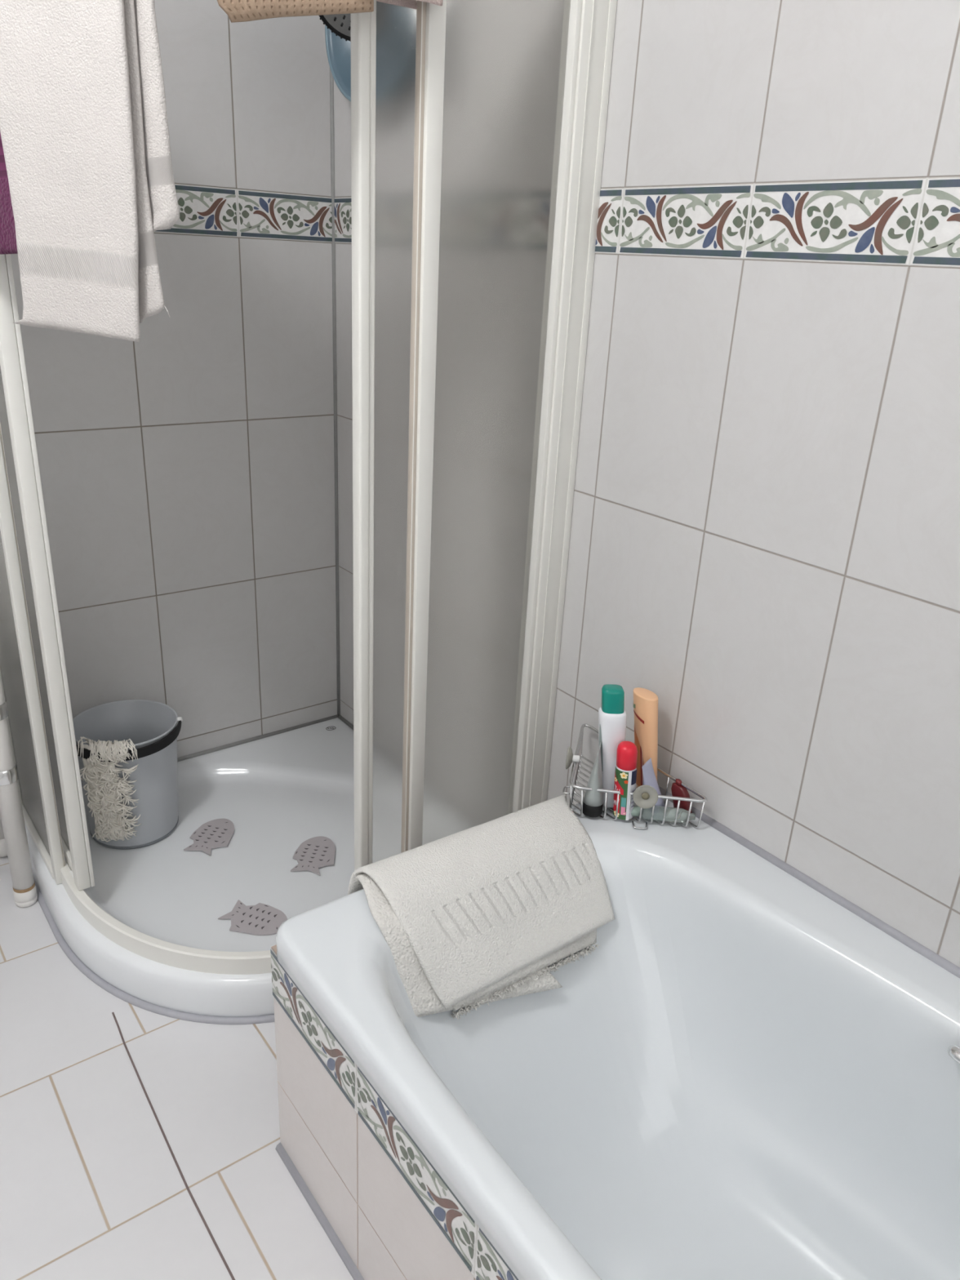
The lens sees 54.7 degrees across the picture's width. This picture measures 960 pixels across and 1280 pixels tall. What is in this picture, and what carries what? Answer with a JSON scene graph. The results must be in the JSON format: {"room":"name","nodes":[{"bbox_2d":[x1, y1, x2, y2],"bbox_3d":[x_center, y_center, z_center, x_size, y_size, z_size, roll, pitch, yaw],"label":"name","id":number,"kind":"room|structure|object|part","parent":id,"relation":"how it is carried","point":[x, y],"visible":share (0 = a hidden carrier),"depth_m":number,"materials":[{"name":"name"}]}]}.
{"room":"bathroom","nodes":[
{"label":"bathroom","id":0,"kind":"room"},
{"bbox_2d":[10,0,337,757],"bbox_3d":[-1.278,-0.612,1.626,2.250,2.600,0.100,-14,28,-35],"label":"wall","id":1,"kind":"structure","parent":0,"point":[187,468],"depth_m":2.13,"materials":[{"name":"tile"}]},
{"bbox_2d":[153,183,332,242],"bbox_3d":[-1.135,-0.786,1.595,1.987,0.096,0.001,-14,28,-35],"label":"trim","id":2,"kind":"structure","parent":1,"relation":"attached to","point":[207,211],"depth_m":2.04,"materials":[{"name":"multicoloured tile"}]},
{"bbox_2d":[177,715,338,761],"bbox_3d":[-0.747,0.302,2.410,0.860,0.015,0.015,-14,28,-35],"label":"trim","id":3,"kind":"structure","parent":1,"relation":"attached to","point":[225,746],"depth_m":2.50,"materials":[{"name":"plastic"}]},
{"bbox_2d":[0,856,353,1279],"bbox_3d":[-0.324,1.071,0.946,2.150,0.101,3.150,-14,28,-35],"label":"floor","id":4,"kind":"structure","parent":0,"point":[136,1143],"depth_m":1.47,"materials":[{"name":"tile"}]},
{"bbox_2d":[0,675,37,907],"bbox_3d":[-1.113,0.180,1.828,0.316,0.799,0.266,-14,28,-35],"label":"storage rack","id":5,"kind":"object","parent":4,"relation":"on","point":[14,845],"visible":1,"depth_m":1.89,"materials":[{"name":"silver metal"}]},
{"bbox_3d":[-1.072,0.105,1.971,0.041,0.766,0.041,-14,28,-35],"label":"leg","id":6,"kind":"part","parent":5,"relation":"part of","materials":[{"name":"white metal"}]},
{"bbox_2d":[24,717,354,1017],"bbox_3d":[-0.489,0.486,2.098,0.872,0.090,0.884,-14,28,-35],"label":"shower tray","id":7,"kind":"object","parent":4,"relation":"on","point":[280,792],"visible":0.42,"depth_m":2.02,"materials":[{"name":"ceramic"}]},
{"bbox_2d":[72,699,182,849],"bbox_3d":[-0.799,0.308,2.105,0.238,0.278,0.240,-14,28,-35],"label":"bucket","id":8,"kind":"object","parent":7,"relation":"on","point":[152,726],"visible":0.74,"depth_m":2.09,"materials":[{"name":"grey plastic"}]},
{"bbox_2d":[77,736,141,841],"bbox_3d":[-0.803,0.326,2.005,0.144,0.258,0.049,3,22,0],"label":"rag","id":9,"kind":"object","parent":8,"relation":"hanging from","point":[104,791],"visible":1,"depth_m":1.99,"materials":[{"name":"fabric"}]},
{"bbox_3d":[-0.779,0.220,2.010,0.245,0.030,0.125,-2,23,-12],"label":"handle","id":10,"kind":"part","parent":8,"relation":"part of","materials":[{"name":"black plastic"}]},
{"bbox_2d":[33,878,275,1024],"bbox_3d":[-0.524,0.609,1.910,1.255,0.016,0.460,6,23,7],"label":"trim","id":11,"kind":"structure","parent":7,"relation":"attached to","point":[129,998],"depth_m":1.73,"materials":[{"name":"grey plastic"}]},
{"bbox_2d":[183,818,234,855],"bbox_3d":[-0.619,0.452,2.136,0.093,0.003,0.145,3,22,0],"label":"mat","id":12,"kind":"object","parent":7,"relation":"on","point":[218,833],"visible":1,"depth_m":2.13,"materials":[{"name":"grey rubber"}]},
{"bbox_2d":[217,899,287,935],"bbox_3d":[-0.457,0.565,1.883,0.143,0.003,0.092,7,23,9],"label":"mat","id":13,"kind":"object","parent":7,"relation":"on","point":[259,919],"visible":0.9,"depth_m":1.88,"materials":[{"name":"grey rubber"}]},
{"bbox_2d":[0,0,617,974],"bbox_3d":[-0.466,-0.291,1.571,1.234,1.752,0.458,6,23,7],"label":"shower enclosure","id":14,"kind":"object","parent":7,"relation":"on","point":[478,126],"visible":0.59,"depth_m":1.53,"materials":[{"name":"white plastic"}]},
{"bbox_2d":[0,132,17,254],"bbox_3d":[-0.681,-0.830,1.254,0.290,0.592,0.072,20,28,35],"label":"hanging towel","id":15,"kind":"object","parent":14,"relation":"hanging from","point":[8,245],"visible":0.23,"depth_m":1.27,"materials":[{"name":"fabric"}]},
{"bbox_3d":[-0.919,-0.352,1.702,0.005,1.683,0.301,-14,28,-35],"label":"fixed pane","id":16,"kind":"part","parent":14,"relation":"part of","materials":[{"name":"white"}]},
{"bbox_3d":[-0.823,-0.290,1.587,0.022,1.700,0.025,-14,28,-35],"label":"post","id":17,"kind":"part","parent":14,"relation":"part of","materials":[{"name":"white metal"}]},
{"bbox_3d":[-0.842,-0.346,1.642,0.005,1.640,0.315,-14,28,-35],"label":"sliding door","id":18,"kind":"part","parent":14,"relation":"part of","materials":[{"name":"white"}]},
{"bbox_3d":[-0.960,0.434,2.026,0.026,0.018,0.301,-14,28,-35],"label":"pane sill","id":19,"kind":"part","parent":14,"relation":"part of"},
{"bbox_3d":[-0.884,0.420,1.961,0.020,0.022,0.308,-14,28,-35],"label":"door foot rail","id":20,"kind":"part","parent":14,"relation":"part of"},
{"bbox_2d":[0,0,179,342],"bbox_3d":[-0.488,-0.728,1.140,0.255,0.676,0.082,9,23,15],"label":"hanging towel","id":21,"kind":"object","parent":14,"relation":"hanging from","point":[84,130],"visible":1,"depth_m":1.15,"materials":[{"name":"white fabric"}]},
{"bbox_3d":[-0.362,0.534,1.832,0.990,0.038,0.306,0,23,-6],"label":"rail","id":22,"kind":"part","parent":14,"relation":"part of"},
{"bbox_2d":[217,0,373,22],"bbox_3d":[-0.235,-0.898,1.102,0.218,0.312,0.091,-12,27,-32],"label":"bath mat","id":23,"kind":"object","parent":14,"relation":"hanging from","point":[237,11],"visible":1,"depth_m":1.12,"materials":[{"name":"beige rubber"}]},
{"bbox_3d":[-0.035,-0.278,1.591,0.359,1.650,0.005,-14,28,-35],"label":"sliding door","id":24,"kind":"part","parent":14,"relation":"part of","materials":[{"name":"white"}]},
{"bbox_2d":[376,0,443,9],"bbox_3d":[-0.089,-0.954,1.182,0.102,0.250,0.082,-14,28,-35],"label":"cloth","id":25,"kind":"object","parent":14,"relation":"hanging from","point":[412,4],"visible":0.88,"depth_m":1.25,"materials":[{"name":"fabric"}]},
{"bbox_3d":[-0.099,-0.223,1.516,0.036,1.702,0.022,-14,28,-35],"label":"post","id":26,"kind":"part","parent":14,"relation":"part of","materials":[{"name":"white metal"}]},
{"bbox_3d":[0.007,-0.257,1.588,0.230,1.683,0.005,-14,28,-35],"label":"fixed pane","id":27,"kind":"part","parent":14,"relation":"part of","materials":[{"name":"white"}]},
{"bbox_2d":[290,835,335,875],"bbox_3d":[-0.373,0.485,2.088,0.093,0.003,0.145,1,22,-4],"label":"mat","id":28,"kind":"object","parent":7,"relation":"on","point":[314,853],"visible":1,"depth_m":2.09,"materials":[{"name":"grey rubber"}]},
{"bbox_2d":[275,1142,364,1279],"bbox_3d":[0.209,1.092,0.831,0.018,0.018,1.750,-14,28,-35],"label":"trim","id":29,"kind":"structure","parent":4,"relation":"on","point":[334,1238],"depth_m":1.36,"materials":[{"name":"grey plastic"}]},
{"bbox_2d":[271,944,475,1279],"bbox_3d":[0.505,0.840,0.960,0.718,0.397,1.750,-14,28,-35],"label":"bathtub surround","id":30,"kind":"object","parent":4,"relation":"on","point":[386,1231],"depth_m":1.24,"materials":[{"name":"tile"}]},
{"bbox_2d":[270,947,518,1279],"bbox_3d":[0.222,0.766,0.700,0.001,0.089,1.740,-14,28,-35],"label":"trim","id":31,"kind":"structure","parent":30,"relation":"attached to","point":[484,1262],"depth_m":1.09,"materials":[{"name":"glazed ceramic tile"},{"name":"grout"}]},
{"bbox_2d":[275,786,959,1279],"bbox_3d":[0.499,0.790,0.946,0.725,0.401,1.710,-14,28,-35],"label":"bathtub","id":32,"kind":"object","parent":30,"relation":"in","point":[745,1076],"visible":0.83,"depth_m":1.32,"materials":[{"name":"ceramic"}]},
{"bbox_2d":[347,795,614,1019],"bbox_3d":[0.033,0.410,1.438,0.446,0.191,0.231,-14,28,-35],"label":"bath mat","id":33,"kind":"object","parent":32,"relation":"on","point":[477,915],"visible":1,"depth_m":1.38,"materials":[{"name":"white fabric"}]},
{"bbox_2d":[562,723,706,829],"bbox_3d":[0.224,0.241,1.604,0.176,0.082,0.310,-14,28,-35],"label":"wire basket","id":34,"kind":"object","parent":32,"relation":"on","point":[645,796],"visible":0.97,"depth_m":1.55,"materials":[{"name":"silver metal"}]},
{"bbox_2d":[565,746,580,768],"bbox_3d":[0.156,0.207,1.623,0.034,0.041,0.033,-14,28,-35],"label":"cup","id":35,"kind":"object","parent":34,"relation":"on","point":[575,758],"depth_m":1.61,"materials":[{"name":"white plastic"}]},
{"bbox_2d":[582,741,603,817],"bbox_3d":[0.193,0.233,1.550,0.037,0.126,0.035,-14,28,-35],"label":"tube","id":36,"kind":"object","parent":34,"relation":"in","point":[593,801],"visible":0.96,"depth_m":1.55,"materials":[{"name":"black plastic"}]},
{"bbox_2d":[598,684,626,808],"bbox_3d":[0.221,0.179,1.559,0.055,0.221,0.039,3,22,0],"label":"shampoo bottle","id":37,"kind":"object","parent":34,"relation":"in","point":[612,716],"visible":0.74,"depth_m":1.53,"materials":[{"name":"white plastic"}]},
{"bbox_2d":[613,741,637,820],"bbox_3d":[0.243,0.233,1.543,0.038,0.136,0.039,-14,28,-35],"label":"spray can","id":38,"kind":"object","parent":34,"relation":"in","point":[625,771],"visible":0.98,"depth_m":1.53,"materials":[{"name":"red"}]},
{"bbox_2d":[632,784,657,808],"bbox_3d":[0.272,0.256,1.525,0.041,0.040,0.015,5,22,6],"label":"cup","id":39,"kind":"object","parent":34,"relation":"on","point":[645,796],"depth_m":1.52,"materials":[{"name":"white plastic"}]},
{"bbox_2d":[633,687,657,788],"bbox_3d":[0.284,0.182,1.597,0.066,0.194,0.040,12,24,20],"label":"wash bottle","id":40,"kind":"object","parent":34,"relation":"in","point":[645,701],"visible":0.73,"depth_m":1.57,"materials":[{"name":"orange plastic"}]},
{"bbox_2d":[641,757,664,806],"bbox_3d":[0.295,0.249,1.571,0.048,0.090,0.039,8,23,12],"label":"tube","id":41,"kind":"object","parent":34,"relation":"in","point":[649,776],"visible":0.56,"depth_m":1.56,"materials":[{"name":"white plastic"}]},
{"bbox_2d":[631,805,695,822],"bbox_3d":[0.305,0.291,1.556,0.110,0.024,0.024,5,22,4],"label":"bottle","id":42,"kind":"object","parent":34,"relation":"in","point":[682,814],"visible":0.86,"depth_m":1.55,"materials":[{"name":"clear plastic"}]},
{"bbox_2d":[671,778,692,813],"bbox_3d":[0.344,0.267,1.579,0.019,0.056,0.045,-14,28,-35],"label":"bottle","id":43,"kind":"object","parent":34,"relation":"in","point":[677,790],"visible":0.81,"depth_m":1.57,"materials":[{"name":"plastic"}]},
{"bbox_3d":[0.624,0.540,1.114,0.043,0.048,0.135,-12,27,-32],"label":"grip handle","id":44,"kind":"part","parent":32,"relation":"part of","materials":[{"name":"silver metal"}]},
{"bbox_2d":[333,0,959,967],"bbox_3d":[0.635,-0.300,1.111,0.100,2.600,3.350,-14,28,-35],"label":"wall","id":45,"kind":"structure","parent":0,"point":[764,544],"depth_m":1.33,"materials":[{"name":"tile"}]},
{"bbox_2d":[329,68,340,715],"bbox_3d":[-0.345,-0.895,2.196,0.013,2.420,0.013,-14,28,-35],"label":"trim","id":46,"kind":"structure","parent":45,"relation":"attached to","point":[331,79],"depth_m":2.29,"materials":[{"name":"plastic"}]},
{"bbox_2d":[319,13,351,42],"bbox_3d":[-0.180,-1.156,1.693,0.277,0.260,0.114,11,24,19],"label":"shower","id":47,"kind":"object","parent":45,"relation":"attached to","point":[340,24],"visible":0.16,"depth_m":1.75,"materials":[{"name":"black plastic"}]},
{"bbox_2d":[324,24,351,102],"bbox_3d":[-0.196,-1.212,1.815,0.062,0.299,0.339,-14,28,-35],"label":"plastic basin","id":48,"kind":"object","parent":45,"relation":"hanging from","point":[338,50],"visible":0.24,"depth_m":1.93,"materials":[{"name":"blue plastic"}]},
{"bbox_2d":[338,715,353,729],"bbox_3d":[-0.145,0.361,2.342,0.015,0.015,0.860,-14,28,-35],"label":"trim","id":49,"kind":"structure","parent":45,"relation":"attached to","point":[340,717],"depth_m":2.62,"materials":[{"name":"plastic"}]},
{"bbox_2d":[333,176,959,267],"bbox_3d":[0.600,-0.458,1.017,0.001,0.096,3.140,-14,28,-35],"label":"trim","id":50,"kind":"structure","parent":45,"relation":"attached to","point":[904,221],"depth_m":1.24,"materials":[{"name":"glazed ceramic tile"},{"name":"grout"}]},
{"bbox_2d":[658,786,959,977],"bbox_3d":[0.807,0.539,1.065,0.017,0.017,1.720,-14,28,-35],"label":"trim","id":51,"kind":"structure","parent":45,"relation":"attached to","point":[904,939],"depth_m":1.39,"materials":[{"name":"grey plastic"}]}
]}

